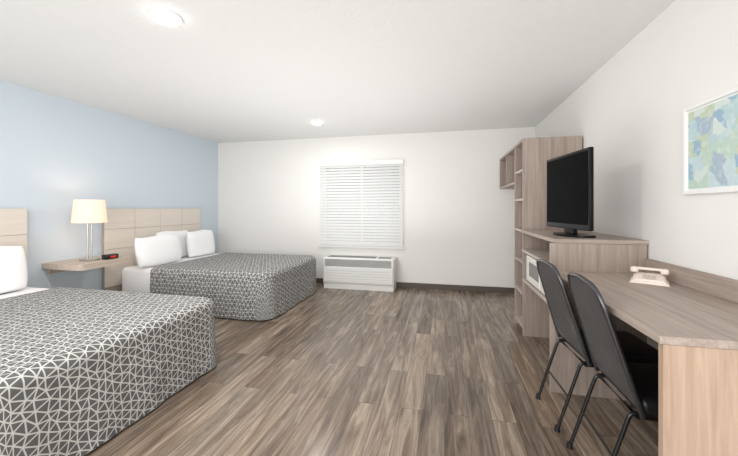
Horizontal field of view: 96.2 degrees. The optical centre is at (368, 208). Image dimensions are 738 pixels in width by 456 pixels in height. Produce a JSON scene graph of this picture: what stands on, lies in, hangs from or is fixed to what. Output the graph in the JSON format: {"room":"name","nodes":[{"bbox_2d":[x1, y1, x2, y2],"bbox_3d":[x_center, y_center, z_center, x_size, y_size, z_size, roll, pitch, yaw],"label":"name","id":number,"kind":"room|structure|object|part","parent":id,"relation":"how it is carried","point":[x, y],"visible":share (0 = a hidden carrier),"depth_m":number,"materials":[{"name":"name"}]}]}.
{"room":"hotel room","nodes":[
{"label":"hotel room","id":0,"kind":"room"},
{"bbox_2d":[0,80,217,289],"bbox_3d":[-3.597,0.034,2.850,0.100,2.493,6.754,0,0,13],"label":"wall","id":1,"kind":"structure","parent":0,"point":[55,151],"depth_m":3.83,"materials":[{"name":"blue paint"}]},
{"bbox_2d":[42,256,128,273],"bbox_3d":[-3.093,0.630,3.656,0.519,0.120,0.550,0,0,13],"label":"wall shelf","id":2,"kind":"object","parent":1,"relation":"attached to","point":[71,264],"visible":1,"depth_m":3.49,"materials":[{"name":"laminate"}]},
{"bbox_3d":[-3.332,0.660,3.710,0.028,0.060,0.450,0,0,13],"label":"mounting rail","id":3,"kind":"part","parent":2,"relation":"part of","materials":[{"name":"laminate"}]},
{"bbox_2d":[71,200,107,260],"bbox_3d":[-3.067,0.237,3.635,0.312,0.665,0.312,0,0,13],"label":"table lamp","id":4,"kind":"object","parent":2,"relation":"on","point":[83,211],"visible":1,"depth_m":3.54,"materials":[{"name":"beige fabric"}]},
{"bbox_3d":[-3.067,0.344,3.635,0.024,0.418,0.060,0,0,13],"label":"lamp stem","id":5,"kind":"part","parent":4,"relation":"part of","materials":[{"name":"silver metal"}]},
{"bbox_3d":[-3.067,0.030,3.635,0.312,0.250,0.312,0,0,13],"label":"lamp shade","id":6,"kind":"part","parent":4,"relation":"part of","materials":[{"name":"beige fabric"}]},
{"bbox_2d":[102,253,118,259],"bbox_3d":[-2.928,0.542,3.746,0.082,0.055,0.140,0,0,13],"label":"alarm clock","id":7,"kind":"object","parent":2,"relation":"on","point":[112,255],"visible":1,"depth_m":3.71,"materials":[{"name":"black plastic"}]},
{"bbox_2d":[0,0,674,142],"bbox_3d":[-0.903,-1.263,2.286,5.603,0.100,6.854,0,0,13],"label":"ceiling","id":8,"kind":"structure","parent":0,"point":[232,70],"depth_m":2.71,"materials":[{"name":"white paint"}]},
{"bbox_2d":[149,8,182,25],"bbox_3d":[-1.282,-1.201,2.090,0.183,0.024,0.183,0,0,13],"label":"recessed light","id":9,"kind":"object","parent":8,"relation":"in","point":[163,16],"visible":1,"depth_m":2.06,"materials":[{"name":"white paint"}]},
{"bbox_2d":[311,120,322,124],"bbox_3d":[-0.730,-1.201,4.639,0.168,0.024,0.168,0,0,13],"label":"recessed light","id":10,"kind":"object","parent":8,"relation":"in","point":[315,122],"visible":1,"depth_m":4.59,"materials":[{"name":"white paint"}]},
{"bbox_2d":[84,283,657,455],"bbox_3d":[-0.903,1.330,2.286,5.603,0.100,6.854,0,0,13],"label":"floor","id":11,"kind":"structure","parent":0,"point":[403,371],"depth_m":2.27,"materials":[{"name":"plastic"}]},
{"bbox_2d":[0,209,26,286],"bbox_3d":[-3.596,0.640,2.488,0.037,1.280,1.650,0,0,13],"label":"headboard","id":12,"kind":"object","parent":11,"relation":"on","point":[13,222],"visible":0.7,"depth_m":3.19,"materials":[{"name":"beige wood"}]},
{"bbox_2d":[0,287,216,455],"bbox_3d":[-2.462,1.006,2.255,2.240,0.548,1.598,0,0,13],"label":"bed","id":13,"kind":"object","parent":11,"relation":"on","point":[79,366],"visible":0.98,"depth_m":1.92,"materials":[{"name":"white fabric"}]},
{"bbox_2d":[0,246,27,293],"bbox_3d":[-3.249,0.531,2.804,0.192,0.421,0.565,0,0,13],"label":"pillow","id":14,"kind":"object","parent":13,"relation":"on","point":[13,264],"visible":1,"depth_m":2.93,"materials":[{"name":"white fabric"}]},
{"bbox_3d":[-2.503,0.935,2.264,2.150,0.370,1.500,0,0,13],"label":"mattress","id":15,"kind":"part","parent":13,"relation":"part of","materials":[{"name":"white fabric"}]},
{"bbox_2d":[103,209,199,290],"bbox_3d":[-3.061,0.640,4.828,0.037,1.280,1.610,0,0,13],"label":"headboard","id":16,"kind":"object","parent":11,"relation":"on","point":[123,226],"visible":0.55,"depth_m":4.38,"materials":[{"name":"beige wood"}]},
{"bbox_2d":[122,253,315,320],"bbox_3d":[-1.962,1.006,4.685,2.127,0.548,1.574,0,0,13],"label":"bed","id":17,"kind":"object","parent":11,"relation":"on","point":[240,286],"visible":0.98,"depth_m":3.99,"materials":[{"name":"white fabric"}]},
{"bbox_2d":[134,234,181,267],"bbox_3d":[-2.769,0.547,4.387,0.202,0.390,0.682,0,0,13],"label":"pillow","id":18,"kind":"object","parent":17,"relation":"on","point":[156,250],"visible":1,"depth_m":4.28,"materials":[{"name":"white fabric"}]},
{"bbox_3d":[-2.005,0.935,4.694,2.040,0.370,1.480,0,0,13],"label":"mattress","id":19,"kind":"part","parent":17,"relation":"part of","materials":[{"name":"white fabric"}]},
{"bbox_2d":[156,230,187,256],"bbox_3d":[-2.885,0.533,4.896,0.118,0.414,0.604,0,0,13],"label":"pillow","id":20,"kind":"object","parent":17,"relation":"on","point":[182,235],"visible":0.22,"depth_m":4.99,"materials":[{"name":"white fabric"}]},
{"bbox_2d":[186,230,214,256],"bbox_3d":[-2.652,0.542,5.242,0.173,0.400,0.565,0,0,13],"label":"pillow","id":21,"kind":"object","parent":17,"relation":"on","point":[201,242],"visible":1,"depth_m":5.14,"materials":[{"name":"white fabric"}]},
{"bbox_2d":[323,255,396,291],"bbox_3d":[-0.145,1.028,5.335,1.150,0.504,0.344,0,0,13],"label":"air conditioner","id":22,"kind":"object","parent":11,"relation":"on","point":[352,272],"visible":1,"depth_m":5.18,"materials":[{"name":"white plastic"}]},
{"bbox_2d":[328,255,376,257],"bbox_3d":[-0.267,0.779,5.340,0.790,0.004,0.182,0,0,13],"label":"grille","id":23,"kind":"object","parent":22,"relation":"attached to","point":[329,256],"depth_m":5.36,"materials":[{"name":"grey plastic"}]},
{"bbox_3d":[-0.182,1.048,5.176,1.100,0.245,0.015,0,0,13],"label":"panel","id":24,"kind":"part","parent":22,"relation":"part of","materials":[{"name":"white plastic"}]},
{"bbox_2d":[325,259,390,267],"bbox_3d":[-0.181,0.860,5.179,1.070,0.108,0.010,0,0,13],"label":"grille","id":25,"kind":"object","parent":22,"relation":"attached to","point":[329,263],"depth_m":5.17,"materials":[{"name":"grey plastic"}]},
{"bbox_2d":[514,136,581,337],"bbox_3d":[1.849,0.287,3.460,0.533,1.985,0.410,0,0,13],"label":"shelving unit","id":26,"kind":"object","parent":11,"relation":"on","point":[531,155],"visible":0.6,"depth_m":3.30,"materials":[{"name":"beige wood"}]},
{"bbox_3d":[1.891,0.287,3.648,0.533,1.985,0.025,0,0,13],"label":"panel","id":27,"kind":"part","parent":26,"relation":"part of","materials":[{"name":"beige wood"}]},
{"bbox_3d":[1.849,-0.692,3.460,0.533,0.026,0.358,0,0,13],"label":"panel","id":28,"kind":"part","parent":26,"relation":"part of","materials":[{"name":"beige wood"}]},
{"bbox_3d":[1.843,0.868,3.462,0.513,0.024,0.358,0,0,13],"label":"shelf","id":29,"kind":"part","parent":26,"relation":"part of","materials":[{"name":"brown wood"}]},
{"bbox_3d":[1.843,1.208,3.462,0.513,0.024,0.358,0,0,13],"label":"shelf","id":30,"kind":"part","parent":26,"relation":"part of","materials":[{"name":"brown wood"}]},
{"bbox_2d":[521,230,648,400],"bbox_3d":[1.669,0.746,2.750,0.590,1.068,1.045,0,0,13],"label":"tv cabinet","id":31,"kind":"object","parent":11,"relation":"on","point":[608,253],"visible":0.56,"depth_m":2.27,"materials":[{"name":"beige wood"}]},
{"bbox_2d":[522,278,547,303],"bbox_3d":[1.676,0.708,2.763,0.527,0.025,1.017,0,0,13],"label":"shelf","id":32,"kind":"object","parent":31,"relation":"attached to","point":[538,292],"depth_m":2.85,"materials":[{"name":"brown wood"}]},
{"bbox_2d":[526,255,544,294],"bbox_3d":[1.622,0.567,2.758,0.466,0.254,0.780,0,0,13],"label":"microwave","id":33,"kind":"object","parent":31,"relation":"on","point":[532,275],"visible":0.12,"depth_m":2.92,"materials":[{"name":"white"}]},
{"bbox_2d":[522,249,549,261],"bbox_3d":[1.676,0.417,2.763,0.527,0.025,1.017,0,0,13],"label":"shelf","id":34,"kind":"object","parent":31,"relation":"attached to","point":[535,253],"depth_m":2.98,"materials":[{"name":"brown wood"}]},
{"bbox_2d":[547,147,595,237],"bbox_3d":[1.577,-0.104,2.550,0.244,0.631,0.632,0,0,13],"label":"television","id":35,"kind":"object","parent":31,"relation":"on","point":[570,177],"visible":0.99,"depth_m":2.47,"materials":[{"name":"black plastic"}]},
{"bbox_2d":[536,259,657,432],"bbox_3d":[1.390,0.802,2.011,0.619,0.961,0.441,0,0,13],"label":"chair","id":36,"kind":"object","parent":11,"relation":"on","point":[635,350],"visible":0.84,"depth_m":1.98,"materials":[{"name":"grey metal"}]},
{"bbox_3d":[1.211,1.075,2.217,0.166,0.416,0.018,0,0,10],"label":"leg","id":37,"kind":"part","parent":36,"relation":"part of","materials":[{"name":"black metal"}]},
{"bbox_3d":[1.170,0.589,2.057,0.149,0.493,0.415,0,0,10],"label":"backrest","id":38,"kind":"part","parent":36,"relation":"part of","materials":[{"name":"grey plastic"}]},
{"bbox_3d":[1.184,0.598,2.058,0.196,0.551,0.441,0,0,13],"label":"frame","id":39,"kind":"part","parent":36,"relation":"part of","materials":[{"name":"grey metal"}]},
{"bbox_3d":[1.154,1.075,1.892,0.166,0.416,0.018,0,0,10],"label":"leg","id":40,"kind":"part","parent":36,"relation":"part of","materials":[{"name":"black metal"}]},
{"bbox_3d":[1.439,0.882,2.010,0.394,0.019,0.374,0,0,10],"label":"seat frame","id":41,"kind":"part","parent":36,"relation":"part of","materials":[{"name":"black metal"}]},
{"bbox_3d":[1.464,0.838,2.006,0.420,0.080,0.400,0,0,10],"label":"seat","id":42,"kind":"part","parent":36,"relation":"part of","materials":[{"name":"black plastic"}]},
{"bbox_2d":[566,272,657,455],"bbox_3d":[1.311,0.802,1.547,0.608,0.961,0.442,0,0,13],"label":"chair","id":43,"kind":"object","parent":11,"relation":"on","point":[637,382],"visible":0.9,"depth_m":1.55,"materials":[{"name":"grey metal"}]},
{"bbox_3d":[1.144,1.075,1.754,0.166,0.416,0.018,0,0,13],"label":"leg","id":44,"kind":"part","parent":43,"relation":"part of","materials":[{"name":"black metal"}]},
{"bbox_3d":[1.095,0.589,1.596,0.149,0.493,0.415,0,0,13],"label":"backrest","id":45,"kind":"part","parent":43,"relation":"part of","materials":[{"name":"grey plastic"}]},
{"bbox_3d":[1.104,0.598,1.594,0.182,0.551,0.442,0,0,13],"label":"frame","id":46,"kind":"part","parent":43,"relation":"part of","materials":[{"name":"grey metal"}]},
{"bbox_3d":[1.071,1.075,1.433,0.166,0.416,0.018,0,0,13],"label":"leg","id":47,"kind":"part","parent":43,"relation":"part of","materials":[{"name":"black metal"}]},
{"bbox_3d":[1.361,0.882,1.535,0.394,0.019,0.374,0,0,13],"label":"seat frame","id":48,"kind":"part","parent":43,"relation":"part of","materials":[{"name":"black metal"}]},
{"bbox_3d":[1.386,0.838,1.530,0.420,0.080,0.400,0,0,13],"label":"seat","id":49,"kind":"part","parent":43,"relation":"part of","materials":[{"name":"black plastic"}]},
{"bbox_2d":[559,258,737,455],"bbox_3d":[1.411,0.804,1.645,0.602,0.952,1.221,0,0,13],"label":"desk","id":50,"kind":"object","parent":11,"relation":"on","point":[693,321],"visible":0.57,"depth_m":1.12,"materials":[{"name":"beige wood"}]},
{"bbox_2d":[630,266,669,286],"bbox_3d":[1.630,0.389,1.925,0.176,0.079,0.157,0,0,41],"label":"desk phone","id":51,"kind":"object","parent":50,"relation":"on","point":[638,277],"visible":1,"depth_m":1.91,"materials":[{"name":"beige plastic"}]},
{"bbox_3d":[1.279,0.870,1.067,0.578,0.821,0.028,0,0,13],"label":"panel","id":52,"kind":"part","parent":50,"relation":"part of","materials":[{"name":"beige wood"}]},
{"bbox_2d":[218,127,534,287],"bbox_3d":[-0.151,0.034,5.578,5.603,2.493,0.100,0,0,13],"label":"wall","id":53,"kind":"structure","parent":0,"point":[458,221],"depth_m":5.34,"materials":[{"name":"white paint"}]},
{"bbox_2d":[318,245,404,248],"bbox_3d":[-0.143,0.640,5.502,1.490,0.030,0.045,0,0,13],"label":"trim","id":54,"kind":"structure","parent":53,"relation":"attached to","point":[341,246],"depth_m":5.47,"materials":[{"name":"white paint"}]},
{"bbox_2d":[323,166,401,244],"bbox_3d":[-0.124,-0.070,5.587,1.370,1.360,0.050,0,0,13],"label":"window","id":55,"kind":"structure","parent":53,"relation":"in","point":[399,166],"depth_m":5.57,"materials":[{"name":"white paint"}]},
{"bbox_2d":[319,159,403,246],"bbox_3d":[-0.146,-0.085,5.490,1.440,1.410,0.063,0,0,13],"label":"window blind","id":56,"kind":"object","parent":55,"relation":"attached to","point":[375,197],"visible":1,"depth_m":5.48,"materials":[{"name":"white paint"}]},
{"bbox_3d":[-0.145,0.608,5.494,1.430,0.025,0.040,0,0,13],"label":"rail","id":57,"kind":"part","parent":56,"relation":"part of","materials":[{"name":"white paint"}]},
{"bbox_3d":[-0.145,-0.755,5.495,1.440,0.070,0.052,0,0,13],"label":"head rail","id":58,"kind":"part","parent":56,"relation":"part of","materials":[{"name":"white paint"}]},
{"bbox_2d":[316,278,513,292],"bbox_3d":[-0.163,1.238,5.523,5.403,0.085,0.012,0,0,13],"label":"baseboard","id":59,"kind":"structure","parent":53,"relation":"attached to","point":[318,280],"depth_m":5.18,"materials":[{"name":"wood"}]},
{"bbox_2d":[535,0,737,349],"bbox_3d":[1.768,0.034,1.624,0.100,2.493,6.754,0,0,13],"label":"wall","id":60,"kind":"structure","parent":0,"point":[630,110],"depth_m":2.05,"materials":[{"name":"white paint"}]},
{"bbox_2d":[500,147,513,188],"bbox_3d":[2.052,-0.456,4.323,0.545,0.499,1.361,0,0,13],"label":"cubby shelf","id":61,"kind":"object","parent":60,"relation":"attached to","point":[507,161],"visible":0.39,"depth_m":4.20,"materials":[{"name":"beige wood"}]},
{"bbox_3d":[2.127,-0.490,4.650,0.545,0.376,0.025,0,0,13],"label":"panel","id":62,"kind":"part","parent":61,"relation":"part of","materials":[{"name":"beige wood"}]},
{"bbox_3d":[2.015,-0.692,4.161,0.545,0.026,1.029,0,0,13],"label":"panel","id":63,"kind":"part","parent":61,"relation":"part of","materials":[{"name":"beige wood"}]},
{"bbox_3d":[2.015,-0.288,4.161,0.545,0.026,1.029,0,0,13],"label":"panel","id":64,"kind":"part","parent":61,"relation":"part of","materials":[{"name":"beige wood"}]},
{"bbox_2d":[683,87,737,194],"bbox_3d":[1.673,-0.313,1.494,0.024,0.474,0.698,0,0,13],"label":"framed picture","id":65,"kind":"object","parent":60,"relation":"attached to","point":[710,126],"visible":1,"depth_m":1.65,"materials":[{"name":"paper"}]},
{"label":"outside","id":66,"kind":"structure","parent":0,"visible":0},
{"bbox_2d":[326,166,398,241],"bbox_3d":[0.654,-0.170,9.595,13.000,3.100,0.200,0,0,13],"label":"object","id":67,"kind":"structure","parent":66,"point":[389,166],"depth_m":9.73,"materials":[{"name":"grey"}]}
]}

